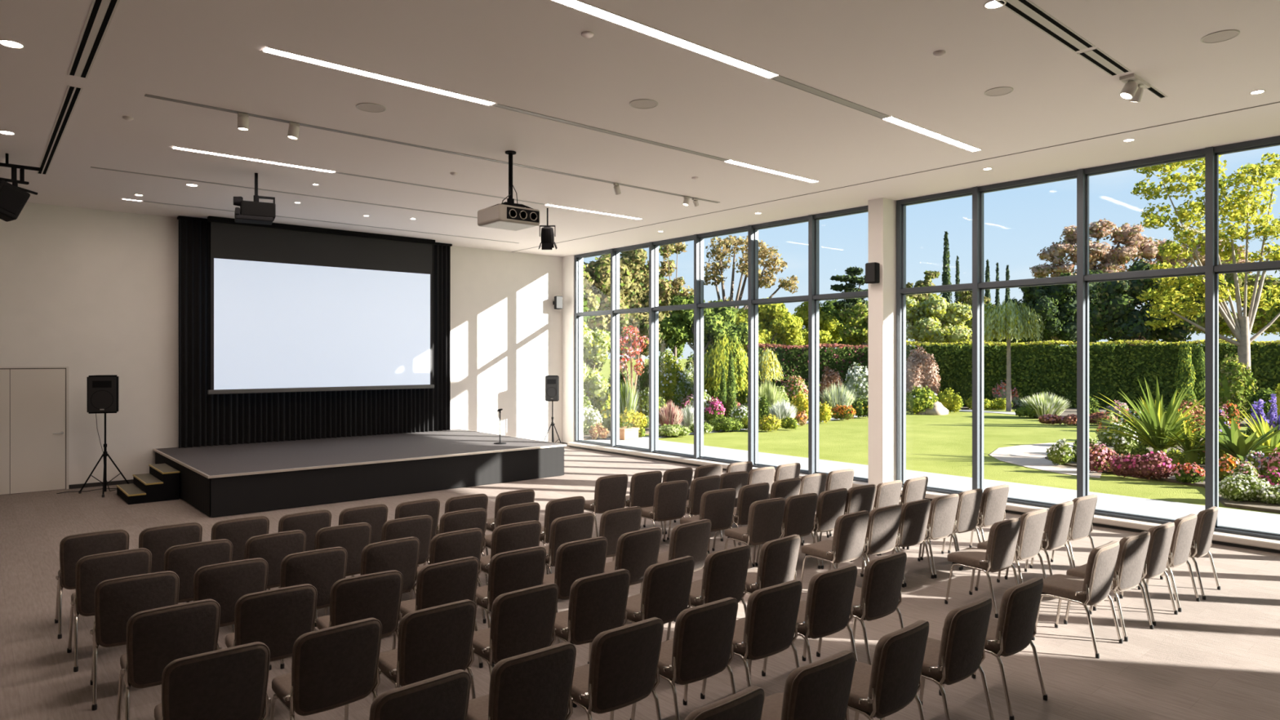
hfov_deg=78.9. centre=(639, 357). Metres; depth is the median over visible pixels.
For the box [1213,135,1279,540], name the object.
window
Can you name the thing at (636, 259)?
broadleaf tree
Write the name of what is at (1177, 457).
mound
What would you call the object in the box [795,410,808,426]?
mound
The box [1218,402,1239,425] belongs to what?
mound
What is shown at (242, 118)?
track spotlight
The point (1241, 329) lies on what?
broadleaf tree
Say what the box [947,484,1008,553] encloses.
padded chair
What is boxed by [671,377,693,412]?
round shrub
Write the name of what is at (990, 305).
broadleaf tree
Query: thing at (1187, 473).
mound
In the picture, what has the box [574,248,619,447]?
window
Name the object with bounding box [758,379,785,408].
ornamental grass
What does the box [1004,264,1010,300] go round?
cypress tree
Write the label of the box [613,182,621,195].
track spotlight
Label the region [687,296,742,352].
broadleaf tree
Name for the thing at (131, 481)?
baseboard
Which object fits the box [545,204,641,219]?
recessed light
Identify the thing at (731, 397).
conical topiary
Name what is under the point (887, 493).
padded chair
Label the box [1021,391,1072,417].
ornamental grass
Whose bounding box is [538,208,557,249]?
spotlight
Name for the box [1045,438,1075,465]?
mound
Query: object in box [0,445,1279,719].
floor
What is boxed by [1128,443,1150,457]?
mound
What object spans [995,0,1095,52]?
air slot
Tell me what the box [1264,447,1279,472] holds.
mound
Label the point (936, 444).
lawn
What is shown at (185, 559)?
padded chair
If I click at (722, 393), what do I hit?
conical topiary
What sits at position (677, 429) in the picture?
shrub
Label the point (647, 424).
mound
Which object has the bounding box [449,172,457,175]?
smoke detector
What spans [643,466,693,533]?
padded chair
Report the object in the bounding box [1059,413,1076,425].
mound
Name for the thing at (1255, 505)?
flower bed
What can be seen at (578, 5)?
recessed light
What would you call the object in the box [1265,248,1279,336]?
broadleaf tree
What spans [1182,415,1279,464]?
leaf plant
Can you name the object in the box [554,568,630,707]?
padded chair
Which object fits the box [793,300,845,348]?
broadleaf tree
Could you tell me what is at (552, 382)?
loudspeaker
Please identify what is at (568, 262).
wall
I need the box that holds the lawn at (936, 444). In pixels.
[598,359,1279,514]
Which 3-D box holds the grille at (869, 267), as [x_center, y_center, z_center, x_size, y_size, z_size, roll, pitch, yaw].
[3.760,-1.385,12.712,0.016,0.304,0.176,0,0,-41]
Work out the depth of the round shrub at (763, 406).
26.75 m
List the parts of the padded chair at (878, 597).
leg, leg, seat, rail, leg, backrest, rail, leg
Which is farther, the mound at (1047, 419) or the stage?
the mound at (1047, 419)
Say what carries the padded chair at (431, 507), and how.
on the floor
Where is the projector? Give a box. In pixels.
[477,150,539,231]
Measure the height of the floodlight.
0.693 m
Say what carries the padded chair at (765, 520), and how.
on the floor
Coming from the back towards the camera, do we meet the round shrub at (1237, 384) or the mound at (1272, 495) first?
the round shrub at (1237, 384)
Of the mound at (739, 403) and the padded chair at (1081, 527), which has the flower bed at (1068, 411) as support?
the mound at (739, 403)
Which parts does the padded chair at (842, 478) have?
backrest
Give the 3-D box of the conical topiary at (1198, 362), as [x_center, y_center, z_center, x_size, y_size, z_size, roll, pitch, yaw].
[18.323,0.950,25.501,0.630,2.661,0.596,0,0,19]
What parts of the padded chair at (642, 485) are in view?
seat, backrest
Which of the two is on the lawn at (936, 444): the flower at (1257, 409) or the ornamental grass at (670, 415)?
the ornamental grass at (670, 415)
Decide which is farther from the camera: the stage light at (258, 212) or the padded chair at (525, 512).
the stage light at (258, 212)
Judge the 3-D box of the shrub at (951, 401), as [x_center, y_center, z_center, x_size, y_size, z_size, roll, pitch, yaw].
[12.816,1.766,32.209,1.102,1.044,0.589,0,0,18]
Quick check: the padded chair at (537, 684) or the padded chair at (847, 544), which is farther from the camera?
the padded chair at (847, 544)
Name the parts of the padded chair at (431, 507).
backrest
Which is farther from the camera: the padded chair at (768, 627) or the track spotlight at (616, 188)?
the track spotlight at (616, 188)
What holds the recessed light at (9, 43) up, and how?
in the ceiling
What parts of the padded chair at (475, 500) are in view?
backrest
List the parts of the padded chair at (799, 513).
leg, rail, backrest, leg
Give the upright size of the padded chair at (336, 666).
0.831 m
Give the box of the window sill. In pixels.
[567,441,1279,550]
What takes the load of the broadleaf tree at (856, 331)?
on the lawn at (936, 444)
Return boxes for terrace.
[586,437,1279,533]
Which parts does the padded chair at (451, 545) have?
leg, seat, backrest, rail, leg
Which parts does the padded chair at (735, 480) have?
backrest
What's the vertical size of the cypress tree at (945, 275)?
13.679 m
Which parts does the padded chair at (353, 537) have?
leg, backrest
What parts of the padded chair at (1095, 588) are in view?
leg, leg, seat, rail, leg, backrest, leg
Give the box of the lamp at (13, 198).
[0,180,30,222]
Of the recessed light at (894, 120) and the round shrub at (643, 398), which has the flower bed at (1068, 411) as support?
the round shrub at (643, 398)
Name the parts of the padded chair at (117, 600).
leg, rail, leg, backrest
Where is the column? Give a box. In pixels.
[868,197,896,486]
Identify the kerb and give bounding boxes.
[619,415,867,441]
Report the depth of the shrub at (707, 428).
23.18 m
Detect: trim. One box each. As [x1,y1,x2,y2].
[511,101,1279,252]
[568,445,1279,553]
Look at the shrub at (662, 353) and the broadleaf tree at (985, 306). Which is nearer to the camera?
the shrub at (662, 353)
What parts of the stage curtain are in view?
curtain rail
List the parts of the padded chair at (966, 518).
leg, leg, rail, leg, backrest, leg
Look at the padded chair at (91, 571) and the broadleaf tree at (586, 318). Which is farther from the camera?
the broadleaf tree at (586, 318)
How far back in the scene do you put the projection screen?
15.68 m
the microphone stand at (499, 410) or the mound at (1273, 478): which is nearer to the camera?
the mound at (1273, 478)
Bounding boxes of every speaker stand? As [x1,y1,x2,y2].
[78,413,129,497]
[543,401,564,452]
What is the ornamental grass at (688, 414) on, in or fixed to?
on the flower bed at (1068, 411)
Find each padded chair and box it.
[54,528,129,639]
[66,547,151,671]
[89,570,179,711]
[116,599,221,719]
[138,522,202,602]
[154,641,271,719]
[163,538,234,632]
[193,557,271,670]
[211,515,270,590]
[225,583,317,662]
[244,529,306,588]
[269,617,382,719]
[278,509,331,588]
[280,546,347,668]
[314,522,371,626]
[315,569,403,709]
[338,503,387,543]
[360,536,419,596]
[368,669,471,719]
[372,599,476,702]
[381,515,433,564]
[391,556,483,667]
[394,497,439,566]
[408,528,486,623]
[423,507,488,585]
[437,493,488,555]
[464,582,559,679]
[466,641,576,719]
[475,546,546,667]
[478,502,540,572]
[480,520,541,574]
[486,488,534,532]
[539,496,585,574]
[542,512,594,573]
[542,536,608,643]
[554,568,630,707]
[570,617,663,719]
[584,474,627,537]
[599,506,641,561]
[604,526,662,585]
[624,471,663,534]
[626,555,694,623]
[629,597,737,719]
[640,480,688,542]
[640,519,711,622]
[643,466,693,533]
[666,475,723,541]
[666,544,750,640]
[674,463,722,522]
[680,488,736,568]
[684,685,764,719]
[700,579,802,699]
[711,482,769,551]
[719,471,748,536]
[724,497,785,568]
[725,461,752,472]
[743,534,800,594]
[747,466,774,498]
[755,493,820,568]
[760,649,855,719]
[761,564,857,675]
[769,477,803,545]
[773,462,800,481]
[799,472,829,543]
[800,510,869,585]
[813,488,847,568]
[816,551,906,665]
[819,484,879,562]
[825,468,853,536]
[835,504,904,587]
[847,619,928,719]
[866,498,933,586]
[873,480,904,555]
[880,596,994,719]
[897,493,961,577]
[898,476,930,549]
[920,488,982,569]
[938,577,1047,719]
[944,517,1020,617]
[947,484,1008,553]
[974,508,1047,591]
[1004,501,1073,579]
[1029,494,1097,568]
[1031,540,1123,658]
[1063,531,1153,641]
[1093,522,1177,626]
[1119,513,1199,612]
[1146,506,1220,599]
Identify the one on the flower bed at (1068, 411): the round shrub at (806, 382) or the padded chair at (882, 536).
the round shrub at (806, 382)
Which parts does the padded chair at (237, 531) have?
backrest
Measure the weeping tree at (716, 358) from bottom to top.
3.206 m
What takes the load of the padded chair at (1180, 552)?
on the floor
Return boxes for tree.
[582,253,635,372]
[582,291,591,325]
[582,320,610,403]
[608,324,648,395]
[619,248,678,386]
[644,328,689,359]
[658,241,693,359]
[658,294,747,355]
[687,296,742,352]
[703,235,799,313]
[703,334,760,395]
[732,297,806,351]
[743,303,791,353]
[758,348,783,385]
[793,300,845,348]
[804,299,848,348]
[830,266,868,345]
[838,302,868,346]
[906,270,991,305]
[906,293,972,346]
[940,231,952,303]
[954,255,959,303]
[963,302,992,346]
[963,302,1006,346]
[983,299,1044,411]
[984,258,991,304]
[994,262,999,307]
[999,297,1053,346]
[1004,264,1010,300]
[1018,269,1110,345]
[1029,217,1253,305]
[1088,259,1221,345]
[1130,151,1279,372]
[1186,261,1279,343]
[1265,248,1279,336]
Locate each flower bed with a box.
[582,398,1248,439]
[1044,438,1279,513]
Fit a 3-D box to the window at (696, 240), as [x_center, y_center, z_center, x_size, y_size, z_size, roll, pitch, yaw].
[0.798,-0.220,17.142,0.220,4.800,1.483,0,0,-41]
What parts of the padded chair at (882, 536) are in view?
leg, leg, rail, backrest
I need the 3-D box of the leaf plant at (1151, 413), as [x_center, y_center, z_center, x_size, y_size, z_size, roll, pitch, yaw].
[11.195,1.333,16.788,3.089,1.894,2.805,0,0,30]
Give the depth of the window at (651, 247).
17.73 m
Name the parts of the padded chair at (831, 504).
rail, leg, backrest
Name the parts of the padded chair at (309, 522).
backrest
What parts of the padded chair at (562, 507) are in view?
seat, rail, leg, backrest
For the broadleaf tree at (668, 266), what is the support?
on the flower bed at (1068, 411)
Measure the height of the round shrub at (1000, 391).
1.313 m
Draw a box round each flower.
[1245,399,1269,430]
[1265,393,1279,438]
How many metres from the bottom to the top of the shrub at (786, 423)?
0.449 m
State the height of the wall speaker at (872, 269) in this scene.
0.330 m
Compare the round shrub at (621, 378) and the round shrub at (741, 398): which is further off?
the round shrub at (741, 398)
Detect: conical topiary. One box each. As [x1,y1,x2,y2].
[718,368,727,417]
[724,351,737,417]
[1173,343,1197,408]
[1191,346,1204,415]
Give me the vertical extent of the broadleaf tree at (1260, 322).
8.563 m
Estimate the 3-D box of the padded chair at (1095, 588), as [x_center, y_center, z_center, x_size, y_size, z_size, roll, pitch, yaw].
[3.502,1.864,6.242,0.520,0.831,0.533,0,0,-40]
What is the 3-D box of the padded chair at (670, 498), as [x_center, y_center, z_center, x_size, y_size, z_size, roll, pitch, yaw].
[0.259,1.864,9.318,0.520,0.831,0.533,0,0,-36]
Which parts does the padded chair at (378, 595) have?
seat, backrest, rail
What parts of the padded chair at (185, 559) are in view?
backrest, leg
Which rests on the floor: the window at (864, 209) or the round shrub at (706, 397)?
the window at (864, 209)
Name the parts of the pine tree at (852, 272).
crown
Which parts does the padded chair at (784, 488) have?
backrest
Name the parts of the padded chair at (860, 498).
backrest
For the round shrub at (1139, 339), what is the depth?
41.75 m
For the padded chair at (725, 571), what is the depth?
5.89 m
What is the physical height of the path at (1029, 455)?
0.007 m
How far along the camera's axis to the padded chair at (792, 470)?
10.58 m
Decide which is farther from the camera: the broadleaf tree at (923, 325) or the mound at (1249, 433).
the broadleaf tree at (923, 325)
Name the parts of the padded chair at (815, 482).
backrest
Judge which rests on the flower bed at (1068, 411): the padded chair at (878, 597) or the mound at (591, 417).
the mound at (591, 417)
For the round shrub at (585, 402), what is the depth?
23.86 m
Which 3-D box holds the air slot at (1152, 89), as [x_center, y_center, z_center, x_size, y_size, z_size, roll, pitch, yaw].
[5.068,-2.618,7.654,0.568,0.004,0.060,0,0,-41]
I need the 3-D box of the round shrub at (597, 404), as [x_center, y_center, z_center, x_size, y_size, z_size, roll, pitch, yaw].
[-1.304,1.571,27.063,0.807,1.426,0.952,0,0,-41]
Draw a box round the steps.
[115,463,180,504]
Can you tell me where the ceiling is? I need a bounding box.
[0,0,1279,257]
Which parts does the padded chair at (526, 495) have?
seat, rail, backrest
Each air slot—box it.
[36,85,83,174]
[66,0,119,78]
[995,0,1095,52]
[1076,48,1131,76]
[1146,84,1168,98]
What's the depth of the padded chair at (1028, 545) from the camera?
7.33 m
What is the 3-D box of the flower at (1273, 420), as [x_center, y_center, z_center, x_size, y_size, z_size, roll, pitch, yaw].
[14.675,1.536,17.960,0.440,1.469,0.433,0,0,-41]
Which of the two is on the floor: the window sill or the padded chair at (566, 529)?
the padded chair at (566, 529)
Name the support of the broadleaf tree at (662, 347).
on the lawn at (936, 444)
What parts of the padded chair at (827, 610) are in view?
leg, seat, rail, leg, leg, backrest, rail, leg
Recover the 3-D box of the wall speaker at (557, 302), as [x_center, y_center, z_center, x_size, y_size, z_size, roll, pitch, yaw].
[-2.133,-1.405,19.990,0.196,0.330,0.299,0,0,-33]
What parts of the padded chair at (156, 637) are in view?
leg, seat, rail, leg, backrest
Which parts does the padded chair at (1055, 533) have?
leg, leg, seat, rail, leg, backrest, leg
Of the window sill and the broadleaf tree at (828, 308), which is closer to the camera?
the window sill
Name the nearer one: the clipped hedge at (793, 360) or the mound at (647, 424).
the mound at (647, 424)
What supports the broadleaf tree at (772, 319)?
on the lawn at (936, 444)
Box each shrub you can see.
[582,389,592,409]
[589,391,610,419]
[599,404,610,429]
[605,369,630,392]
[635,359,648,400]
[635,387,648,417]
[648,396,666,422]
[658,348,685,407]
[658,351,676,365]
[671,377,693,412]
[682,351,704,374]
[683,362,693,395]
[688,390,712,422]
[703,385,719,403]
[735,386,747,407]
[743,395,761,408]
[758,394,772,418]
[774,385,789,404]
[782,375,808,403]
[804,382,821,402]
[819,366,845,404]
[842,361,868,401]
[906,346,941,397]
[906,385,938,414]
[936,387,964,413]
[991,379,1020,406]
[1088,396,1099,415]
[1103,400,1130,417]
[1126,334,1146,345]
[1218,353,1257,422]
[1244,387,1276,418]
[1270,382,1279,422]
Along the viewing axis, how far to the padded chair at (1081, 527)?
8.11 m
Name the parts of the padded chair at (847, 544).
leg, seat, rail, leg, backrest, leg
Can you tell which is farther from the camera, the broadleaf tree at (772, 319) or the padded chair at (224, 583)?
the broadleaf tree at (772, 319)
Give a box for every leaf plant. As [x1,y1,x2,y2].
[1088,377,1245,453]
[1146,412,1223,466]
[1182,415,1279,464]
[1226,401,1279,455]
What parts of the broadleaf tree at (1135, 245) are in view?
crown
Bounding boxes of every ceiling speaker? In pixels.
[355,102,386,112]
[629,98,657,108]
[984,86,1013,96]
[1200,29,1239,43]
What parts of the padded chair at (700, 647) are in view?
leg, seat, rail, leg, leg, backrest, rail, leg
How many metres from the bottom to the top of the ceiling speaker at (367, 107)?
0.009 m
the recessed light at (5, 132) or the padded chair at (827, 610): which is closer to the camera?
the padded chair at (827, 610)
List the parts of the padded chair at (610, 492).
seat, rail, leg, backrest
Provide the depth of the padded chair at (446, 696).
3.48 m
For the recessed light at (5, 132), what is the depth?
9.06 m
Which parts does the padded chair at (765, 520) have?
leg, seat, rail, leg, leg, backrest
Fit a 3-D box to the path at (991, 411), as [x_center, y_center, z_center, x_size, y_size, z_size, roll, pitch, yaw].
[14.542,2.284,32.716,1.523,0.001,4.076,0,0,-41]
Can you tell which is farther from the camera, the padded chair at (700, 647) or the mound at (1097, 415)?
the mound at (1097, 415)
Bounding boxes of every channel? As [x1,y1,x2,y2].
[90,166,539,226]
[142,200,519,243]
[144,93,719,203]
[334,171,546,204]
[491,102,728,161]
[770,75,891,119]
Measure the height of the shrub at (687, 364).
2.683 m
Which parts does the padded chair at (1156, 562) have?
rail, leg, backrest, leg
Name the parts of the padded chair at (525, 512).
seat, backrest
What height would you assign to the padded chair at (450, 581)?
0.831 m
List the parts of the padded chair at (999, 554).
leg, seat, leg, rail, leg, backrest, leg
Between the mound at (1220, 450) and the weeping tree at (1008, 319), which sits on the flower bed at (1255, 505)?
the mound at (1220, 450)
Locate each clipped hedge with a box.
[746,342,868,390]
[906,338,1279,408]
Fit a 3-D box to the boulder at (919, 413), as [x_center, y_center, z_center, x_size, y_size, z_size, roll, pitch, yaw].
[11.402,2.150,31.542,0.642,0.316,0.525,0,0,-41]
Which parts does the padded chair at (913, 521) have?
rail, leg, backrest, leg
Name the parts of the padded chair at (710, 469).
backrest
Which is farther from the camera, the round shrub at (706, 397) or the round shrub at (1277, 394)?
the round shrub at (706, 397)
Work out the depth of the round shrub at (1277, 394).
23.88 m
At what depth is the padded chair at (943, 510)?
8.15 m
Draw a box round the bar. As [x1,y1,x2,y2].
[0,153,41,171]
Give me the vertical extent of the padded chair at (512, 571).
0.831 m
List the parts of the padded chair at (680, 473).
backrest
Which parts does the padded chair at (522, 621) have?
seat, rail, leg, backrest, rail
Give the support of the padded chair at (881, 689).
on the floor
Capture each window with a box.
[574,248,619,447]
[613,241,658,453]
[652,234,703,458]
[697,225,758,464]
[751,214,819,474]
[812,205,868,482]
[896,186,980,494]
[977,168,1085,507]
[1083,146,1215,527]
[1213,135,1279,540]
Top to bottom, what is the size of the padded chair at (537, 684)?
0.831 m
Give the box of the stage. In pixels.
[152,428,566,517]
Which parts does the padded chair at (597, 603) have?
seat, rail, leg, backrest, rail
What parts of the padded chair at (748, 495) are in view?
leg, rail, seat, backrest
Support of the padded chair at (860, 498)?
on the floor
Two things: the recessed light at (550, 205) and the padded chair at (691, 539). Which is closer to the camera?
the padded chair at (691, 539)
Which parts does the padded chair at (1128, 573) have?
leg, seat, rail, leg, backrest, leg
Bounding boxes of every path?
[955,409,1015,414]
[989,441,1102,478]
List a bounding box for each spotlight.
[237,112,248,130]
[287,122,299,139]
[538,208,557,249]
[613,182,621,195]
[683,196,689,205]
[692,198,698,206]
[1119,73,1150,102]
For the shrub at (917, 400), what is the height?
1.200 m
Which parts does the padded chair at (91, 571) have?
leg, seat, rail, leg, backrest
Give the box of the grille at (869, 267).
[865,262,875,282]
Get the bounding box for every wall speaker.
[552,296,562,309]
[865,262,879,284]
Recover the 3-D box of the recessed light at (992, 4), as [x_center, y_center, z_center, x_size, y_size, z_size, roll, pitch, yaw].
[2.629,-2.618,5.763,0.154,0.005,0.154,0,0,-41]
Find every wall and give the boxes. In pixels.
[0,202,562,484]
[562,254,582,443]
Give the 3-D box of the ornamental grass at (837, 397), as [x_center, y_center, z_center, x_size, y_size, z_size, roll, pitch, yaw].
[7.837,1.555,30.852,1.541,1.430,1.565,0,0,10]
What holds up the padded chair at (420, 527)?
on the floor
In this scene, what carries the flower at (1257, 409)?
on the flower bed at (1255, 505)
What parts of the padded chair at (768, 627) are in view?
leg, seat, rail, leg, leg, backrest, rail, leg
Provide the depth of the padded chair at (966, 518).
8.49 m
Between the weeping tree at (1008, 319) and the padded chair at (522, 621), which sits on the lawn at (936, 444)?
the weeping tree at (1008, 319)
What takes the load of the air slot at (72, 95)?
attached to the ceiling
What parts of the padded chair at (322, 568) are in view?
backrest, leg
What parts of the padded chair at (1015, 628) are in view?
seat, rail, leg, backrest, rail, leg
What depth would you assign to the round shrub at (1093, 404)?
29.49 m
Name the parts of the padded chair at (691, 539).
seat, backrest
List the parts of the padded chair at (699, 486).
leg, seat, backrest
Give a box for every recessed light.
[0,39,24,48]
[0,130,15,134]
[123,198,141,201]
[173,146,334,173]
[186,183,198,186]
[263,47,494,106]
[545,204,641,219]
[551,0,778,78]
[724,160,817,182]
[882,116,982,151]
[983,0,1006,8]
[1122,138,1134,142]
[1249,89,1265,94]
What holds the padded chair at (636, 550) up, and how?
on the floor
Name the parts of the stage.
frame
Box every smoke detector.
[122,115,133,120]
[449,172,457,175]
[581,31,593,38]
[933,50,945,57]
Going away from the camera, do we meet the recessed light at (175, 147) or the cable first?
the recessed light at (175, 147)
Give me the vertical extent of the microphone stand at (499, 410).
0.679 m
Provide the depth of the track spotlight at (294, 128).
8.64 m
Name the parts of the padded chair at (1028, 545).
leg, seat, leg, rail, leg, backrest, leg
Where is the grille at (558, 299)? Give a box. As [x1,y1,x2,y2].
[555,296,562,308]
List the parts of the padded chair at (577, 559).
seat, leg, backrest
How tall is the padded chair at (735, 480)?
0.831 m
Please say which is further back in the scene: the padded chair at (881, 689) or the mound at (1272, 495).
the mound at (1272, 495)
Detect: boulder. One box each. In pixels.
[912,410,925,414]
[924,400,948,415]
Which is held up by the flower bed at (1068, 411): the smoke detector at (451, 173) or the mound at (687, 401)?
the mound at (687, 401)
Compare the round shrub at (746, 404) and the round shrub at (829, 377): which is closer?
the round shrub at (746, 404)
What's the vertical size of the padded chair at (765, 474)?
0.831 m
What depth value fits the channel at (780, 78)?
7.81 m
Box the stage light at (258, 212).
[233,173,275,225]
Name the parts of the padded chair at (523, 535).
seat, backrest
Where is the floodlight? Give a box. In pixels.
[0,167,37,222]
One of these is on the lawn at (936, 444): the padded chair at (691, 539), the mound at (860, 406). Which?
the mound at (860, 406)
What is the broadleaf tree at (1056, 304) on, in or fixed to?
on the lawn at (936, 444)
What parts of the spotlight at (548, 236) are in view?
barn door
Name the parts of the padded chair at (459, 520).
backrest, rail, leg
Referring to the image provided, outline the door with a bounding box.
[0,366,68,494]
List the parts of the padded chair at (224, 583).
backrest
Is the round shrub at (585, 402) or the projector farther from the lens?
the round shrub at (585, 402)
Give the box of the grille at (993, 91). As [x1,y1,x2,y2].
[986,88,1011,95]
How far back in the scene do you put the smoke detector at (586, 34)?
6.27 m
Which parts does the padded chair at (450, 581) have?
leg, seat, backrest, leg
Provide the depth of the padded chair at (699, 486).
9.44 m
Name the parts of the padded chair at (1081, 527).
leg, rail, leg, backrest, leg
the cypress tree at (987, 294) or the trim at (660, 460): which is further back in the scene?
the cypress tree at (987, 294)
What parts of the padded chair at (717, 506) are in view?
seat, backrest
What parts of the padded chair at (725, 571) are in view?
leg, seat, rail, backrest, leg, rail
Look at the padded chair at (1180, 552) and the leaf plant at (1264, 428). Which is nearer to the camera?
the padded chair at (1180, 552)
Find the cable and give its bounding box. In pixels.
[56,413,116,493]
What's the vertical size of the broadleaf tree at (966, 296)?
9.037 m
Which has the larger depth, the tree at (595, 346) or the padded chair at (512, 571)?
the tree at (595, 346)
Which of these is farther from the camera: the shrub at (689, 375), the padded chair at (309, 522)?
the shrub at (689, 375)
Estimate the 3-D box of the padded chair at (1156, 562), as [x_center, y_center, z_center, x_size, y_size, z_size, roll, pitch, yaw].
[4.424,1.864,6.957,0.520,0.831,0.533,0,0,-37]
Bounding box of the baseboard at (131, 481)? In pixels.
[68,442,559,488]
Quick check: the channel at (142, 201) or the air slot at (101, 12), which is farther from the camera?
the channel at (142, 201)
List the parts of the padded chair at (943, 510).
leg, rail, leg, backrest, leg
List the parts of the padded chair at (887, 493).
backrest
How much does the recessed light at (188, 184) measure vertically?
0.005 m
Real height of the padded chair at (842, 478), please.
0.831 m
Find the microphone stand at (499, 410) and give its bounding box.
[493,408,506,444]
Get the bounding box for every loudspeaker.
[86,374,118,413]
[545,375,559,401]
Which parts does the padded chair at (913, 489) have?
backrest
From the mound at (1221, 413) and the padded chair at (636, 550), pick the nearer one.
the padded chair at (636, 550)
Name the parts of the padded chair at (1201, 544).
rail, leg, backrest, leg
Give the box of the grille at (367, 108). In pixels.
[357,104,384,111]
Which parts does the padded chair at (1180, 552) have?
rail, leg, backrest, leg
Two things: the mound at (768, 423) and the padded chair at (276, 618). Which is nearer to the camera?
the padded chair at (276, 618)
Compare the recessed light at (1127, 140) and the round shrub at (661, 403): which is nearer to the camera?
the recessed light at (1127, 140)
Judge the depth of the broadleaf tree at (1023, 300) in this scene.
63.52 m
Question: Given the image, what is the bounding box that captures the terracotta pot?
[619,421,639,439]
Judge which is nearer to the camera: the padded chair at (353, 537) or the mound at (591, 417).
the padded chair at (353, 537)
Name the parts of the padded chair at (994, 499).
leg, leg, leg, rail, backrest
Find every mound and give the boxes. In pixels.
[582,404,602,435]
[588,422,609,439]
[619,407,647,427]
[638,426,645,437]
[643,417,648,428]
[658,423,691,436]
[680,393,693,410]
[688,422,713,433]
[704,396,725,422]
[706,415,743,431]
[724,399,740,417]
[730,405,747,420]
[739,417,747,429]
[758,413,782,431]
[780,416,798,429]
[789,391,808,419]
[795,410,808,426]
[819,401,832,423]
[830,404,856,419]
[850,395,868,417]
[964,395,994,408]
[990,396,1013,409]
[1013,403,1035,417]
[1016,396,1025,407]
[1038,413,1063,424]
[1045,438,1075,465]
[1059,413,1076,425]
[1071,443,1076,462]
[1072,435,1098,446]
[1088,411,1117,424]
[1088,443,1100,449]
[1088,444,1118,472]
[1094,409,1117,444]
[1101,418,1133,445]
[1109,453,1142,477]
[1111,422,1140,454]
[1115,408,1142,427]
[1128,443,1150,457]
[1131,422,1149,447]
[1137,450,1175,479]
[1163,403,1169,415]
[1165,447,1189,467]
[1170,462,1204,483]
[1173,408,1195,447]
[1178,399,1204,439]
[1197,443,1204,464]
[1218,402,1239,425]
[1218,404,1230,435]
[1218,448,1230,460]
[1218,453,1240,479]
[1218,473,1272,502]
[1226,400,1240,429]
[1229,461,1260,479]
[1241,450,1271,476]
[1243,426,1265,454]
[1256,484,1279,504]
[1257,468,1279,487]
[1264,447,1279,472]
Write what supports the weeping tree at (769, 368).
on the flower bed at (1068, 411)
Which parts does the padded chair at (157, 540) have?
backrest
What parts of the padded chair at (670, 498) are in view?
seat, rail, leg, backrest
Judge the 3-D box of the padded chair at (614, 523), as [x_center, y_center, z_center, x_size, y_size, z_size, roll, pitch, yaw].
[-0.304,1.864,7.683,0.520,0.831,0.533,0,0,-39]
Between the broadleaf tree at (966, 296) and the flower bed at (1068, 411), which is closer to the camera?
the flower bed at (1068, 411)
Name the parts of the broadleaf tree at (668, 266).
crown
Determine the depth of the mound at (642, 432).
22.15 m
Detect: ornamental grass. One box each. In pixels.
[619,379,639,415]
[658,400,684,426]
[680,404,693,426]
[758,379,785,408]
[767,398,797,423]
[819,382,856,409]
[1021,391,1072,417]
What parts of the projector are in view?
casing, vent panel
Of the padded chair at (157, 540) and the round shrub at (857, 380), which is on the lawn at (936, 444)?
the round shrub at (857, 380)
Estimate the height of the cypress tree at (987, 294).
11.416 m
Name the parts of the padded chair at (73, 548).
leg, rail, leg, backrest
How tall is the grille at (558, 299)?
0.304 m
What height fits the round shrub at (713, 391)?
1.721 m
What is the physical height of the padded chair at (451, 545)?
0.831 m
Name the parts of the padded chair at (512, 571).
seat, rail, leg, backrest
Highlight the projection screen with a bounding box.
[207,216,435,394]
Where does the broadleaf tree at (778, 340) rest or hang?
on the lawn at (936, 444)
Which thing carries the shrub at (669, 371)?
on the flower bed at (1068, 411)
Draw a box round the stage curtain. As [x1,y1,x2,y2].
[177,215,452,448]
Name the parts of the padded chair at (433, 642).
seat, rail, backrest, rail, leg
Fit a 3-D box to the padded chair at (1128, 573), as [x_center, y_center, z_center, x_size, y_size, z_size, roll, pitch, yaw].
[3.966,1.864,6.593,0.520,0.831,0.533,0,0,-36]
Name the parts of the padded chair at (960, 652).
leg, seat, rail, leg, backrest, rail, leg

